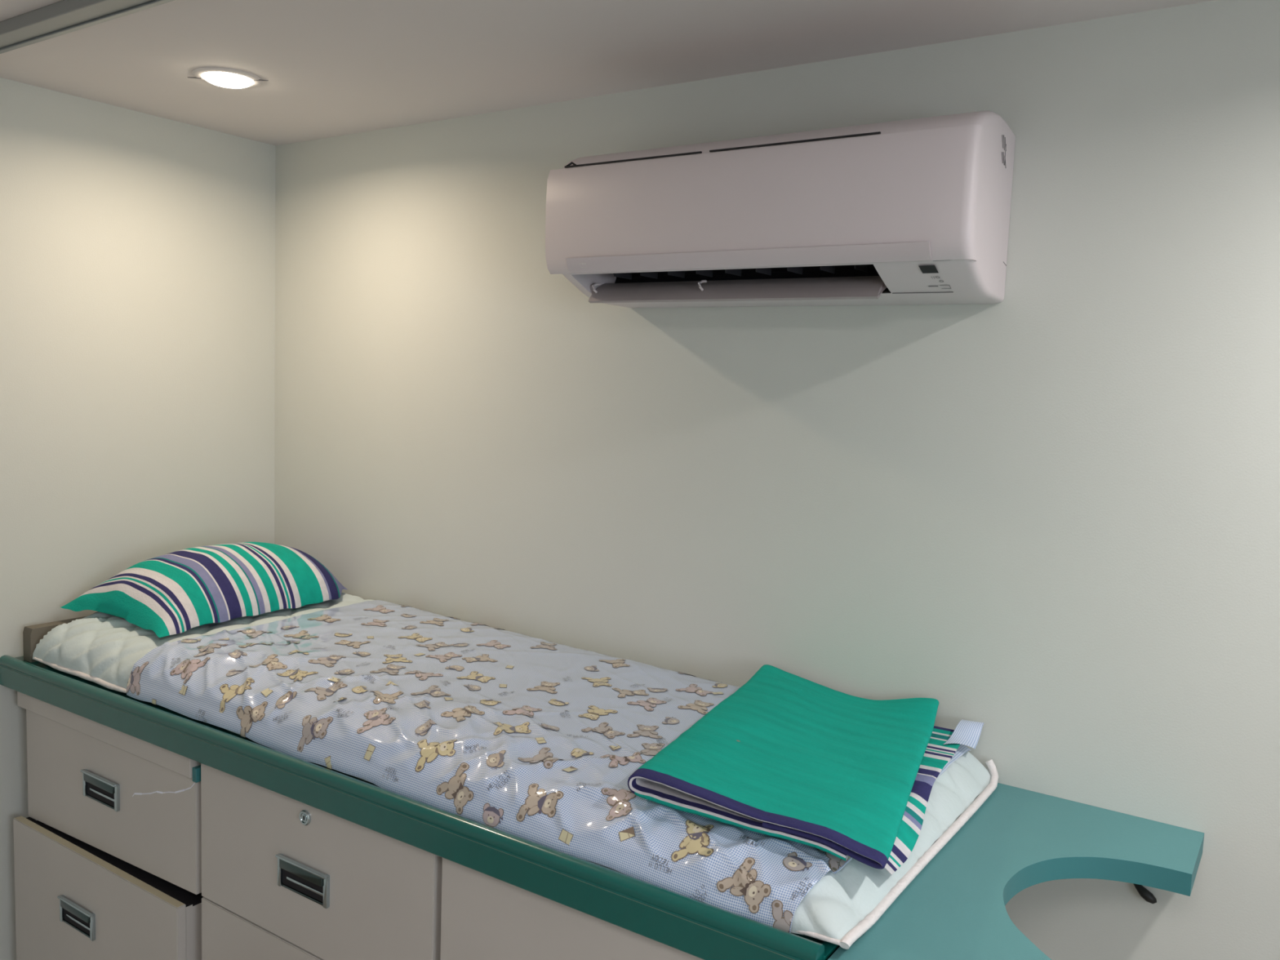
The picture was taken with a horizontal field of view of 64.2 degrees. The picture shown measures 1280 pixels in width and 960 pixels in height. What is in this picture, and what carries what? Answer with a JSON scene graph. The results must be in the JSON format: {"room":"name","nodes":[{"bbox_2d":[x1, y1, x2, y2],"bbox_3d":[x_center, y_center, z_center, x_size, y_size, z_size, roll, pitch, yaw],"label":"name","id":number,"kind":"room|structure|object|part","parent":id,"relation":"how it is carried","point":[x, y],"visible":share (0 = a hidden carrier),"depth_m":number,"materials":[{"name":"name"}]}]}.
{"room":"pediatric exam room","nodes":[
{"label":"pediatric exam room","id":0,"kind":"room"},
{"bbox_2d":[0,77,275,959],"bbox_3d":[-1.859,0.277,1.519,0.100,2.121,3.000,6,7,34],"label":"wall","id":1,"kind":"structure","parent":0,"point":[137,249],"depth_m":2.33,"materials":[{"name":"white paint"}]},
{"bbox_2d":[0,0,1215,146],"bbox_3d":[-0.037,-0.647,0.222,4.400,0.100,3.200,6,7,34],"label":"ceiling","id":2,"kind":"structure","parent":0,"point":[331,68],"depth_m":1.78,"materials":[{"name":"paint"}]},
{"bbox_2d":[0,0,174,53],"bbox_3d":[0.021,-0.658,1.026,3.397,0.026,0.048,6,7,34],"label":"rail","id":3,"kind":"object","parent":2,"relation":"attached to","point":[64,16],"visible":1,"depth_m":1.66,"materials":[{"name":"white metal"}]},
{"bbox_2d":[187,66,268,88],"bbox_3d":[-0.817,-0.790,2.025,0.134,0.017,0.132,6,7,34],"label":"recessed light","id":4,"kind":"object","parent":2,"relation":"in","point":[226,77],"visible":1,"depth_m":2.00,"materials":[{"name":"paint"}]},
{"bbox_2d":[274,0,1279,959],"bbox_3d":[0.789,0.367,1.609,4.400,2.121,0.100,6,7,34],"label":"wall","id":5,"kind":"structure","parent":0,"point":[1047,514],"depth_m":1.73,"materials":[{"name":"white paint"}]},
{"bbox_2d":[545,111,1015,307],"bbox_3d":[0.215,-0.440,1.729,0.764,0.278,0.247,6,7,34],"label":"air conditioner","id":6,"kind":"object","parent":5,"relation":"attached to","point":[917,211],"visible":1,"depth_m":1.60,"materials":[{"name":"white plastic"}]},
{"bbox_3d":[-0.081,-0.356,1.894,0.008,0.020,0.019,7,7,40],"label":"hinge arm","id":7,"kind":"part","parent":6,"relation":"part of","materials":[{"name":"white plastic"}]},
{"bbox_3d":[0.108,-0.337,1.767,0.008,0.020,0.019,7,7,40],"label":"hinge arm","id":8,"kind":"part","parent":6,"relation":"part of","materials":[{"name":"white plastic"}]},
{"bbox_2d":[1133,883,1156,903],"bbox_3d":[0.770,0.627,1.568,0.045,0.037,0.015,6,7,34],"label":"plug","id":9,"kind":"object","parent":5,"relation":"attached to","point":[1145,894],"visible":0.71,"depth_m":1.56,"materials":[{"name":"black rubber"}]},
{"bbox_3d":[-0.120,1.562,0.433,4.400,0.100,3.200,6,7,34],"label":"floor","id":10,"kind":"structure","parent":0,"visible":0},
{"bbox_2d":[13,691,204,959],"bbox_3d":[-0.905,0.869,2.296,0.645,0.866,0.677,6,7,34],"label":"base cabinet","id":11,"kind":"object","parent":10,"relation":"on","point":[108,867],"visible":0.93,"depth_m":2.01,"materials":[{"name":"grey"}]},
{"bbox_3d":[-1.129,0.877,2.046,0.125,0.055,0.012,6,7,34],"label":"handle","id":12,"kind":"part","parent":11,"relation":"part of","materials":[{"name":"silver metal"}]},
{"bbox_3d":[-1.094,0.984,2.047,0.609,0.472,0.018,6,7,34],"label":"drawer","id":13,"kind":"part","parent":11,"relation":"part of","materials":[{"name":"white laminate"}]},
{"bbox_3d":[-1.065,0.612,2.015,0.125,0.055,0.012,6,7,34],"label":"handle","id":14,"kind":"part","parent":11,"relation":"part of","materials":[{"name":"silver metal"}]},
{"bbox_3d":[-1.056,0.491,2.014,0.645,0.050,0.028,6,7,34],"label":"rail","id":15,"kind":"part","parent":11,"relation":"part of","materials":[{"name":"white laminate"}]},
{"bbox_3d":[-1.054,0.630,2.025,0.617,0.242,0.018,6,7,34],"label":"drawer","id":16,"kind":"part","parent":11,"relation":"part of","materials":[{"name":"white laminate"}]},
{"bbox_2d":[0,655,839,959],"bbox_3d":[-0.395,0.459,1.939,1.887,0.076,0.687,6,7,34],"label":"platform","id":17,"kind":"object","parent":11,"relation":"on","point":[701,930],"visible":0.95,"depth_m":1.45,"materials":[{"name":"teal paint"}]},
{"bbox_2d":[22,616,85,662],"bbox_3d":[-0.400,0.403,1.949,1.800,0.080,0.632,6,7,34],"label":"headboard","id":18,"kind":"object","parent":17,"relation":"on","point":[32,634],"visible":0.02,"depth_m":2.18,"materials":[{"name":"beige wood"}]},
{"bbox_2d":[32,592,999,949],"bbox_3d":[-0.345,0.393,1.913,1.840,0.095,0.657,6,7,34],"label":"mattress","id":19,"kind":"object","parent":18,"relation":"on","point":[100,648],"visible":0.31,"depth_m":1.57,"materials":[{"name":"white fabric"}]},
{"bbox_2d":[60,542,346,637],"bbox_3d":[-0.952,0.215,2.355,0.385,0.134,0.560,6,7,34],"label":"pillow","id":20,"kind":"object","parent":19,"relation":"on","point":[180,591],"visible":1,"depth_m":2.21,"materials":[{"name":"multicoloured fabric"}]},
{"bbox_2d":[125,600,984,933],"bbox_3d":[-0.206,0.405,1.818,1.430,0.102,0.655,6,7,34],"label":"plastic sheet","id":21,"kind":"object","parent":19,"relation":"on","point":[541,741],"visible":0.88,"depth_m":1.67,"materials":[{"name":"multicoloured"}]},
{"bbox_2d":[627,664,959,875],"bbox_3d":[0.258,0.415,1.546,0.377,0.081,0.599,5,6,26],"label":"folded blanket","id":22,"kind":"object","parent":19,"relation":"on","point":[788,756],"visible":1,"depth_m":1.43,"materials":[{"name":"green fabric"}]},
{"bbox_2d":[827,782,1204,959],"bbox_3d":[0.519,0.549,1.326,0.313,0.032,0.690,6,7,34],"label":"countertop","id":23,"kind":"structure","parent":17,"relation":"attached to","point":[1018,839],"depth_m":1.41,"materials":[{"name":"teal laminate"}]},
{"bbox_2d":[200,763,442,959],"bbox_3d":[-0.382,0.921,1.962,0.595,0.866,0.651,6,7,34],"label":"base cabinet","id":24,"kind":"object","parent":10,"relation":"on","point":[283,877],"visible":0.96,"depth_m":1.68,"materials":[{"name":"grey"}]},
{"bbox_3d":[-0.557,1.025,1.718,0.583,0.492,0.018,6,7,34],"label":"drawer","id":25,"kind":"part","parent":24,"relation":"part of","materials":[{"name":"white laminate"}]},
{"bbox_3d":[-0.553,0.656,1.672,0.125,0.055,0.012,6,7,34],"label":"handle","id":26,"kind":"part","parent":24,"relation":"part of","materials":[{"name":"silver metal"}]},
{"bbox_2d":[440,857,702,959],"bbox_3d":[0.116,0.971,1.628,0.602,0.866,0.651,6,7,34],"label":"base cabinet","id":27,"kind":"object","parent":10,"relation":"on","point":[483,917],"visible":0.06,"depth_m":1.42,"materials":[{"name":"grey"}]}
]}

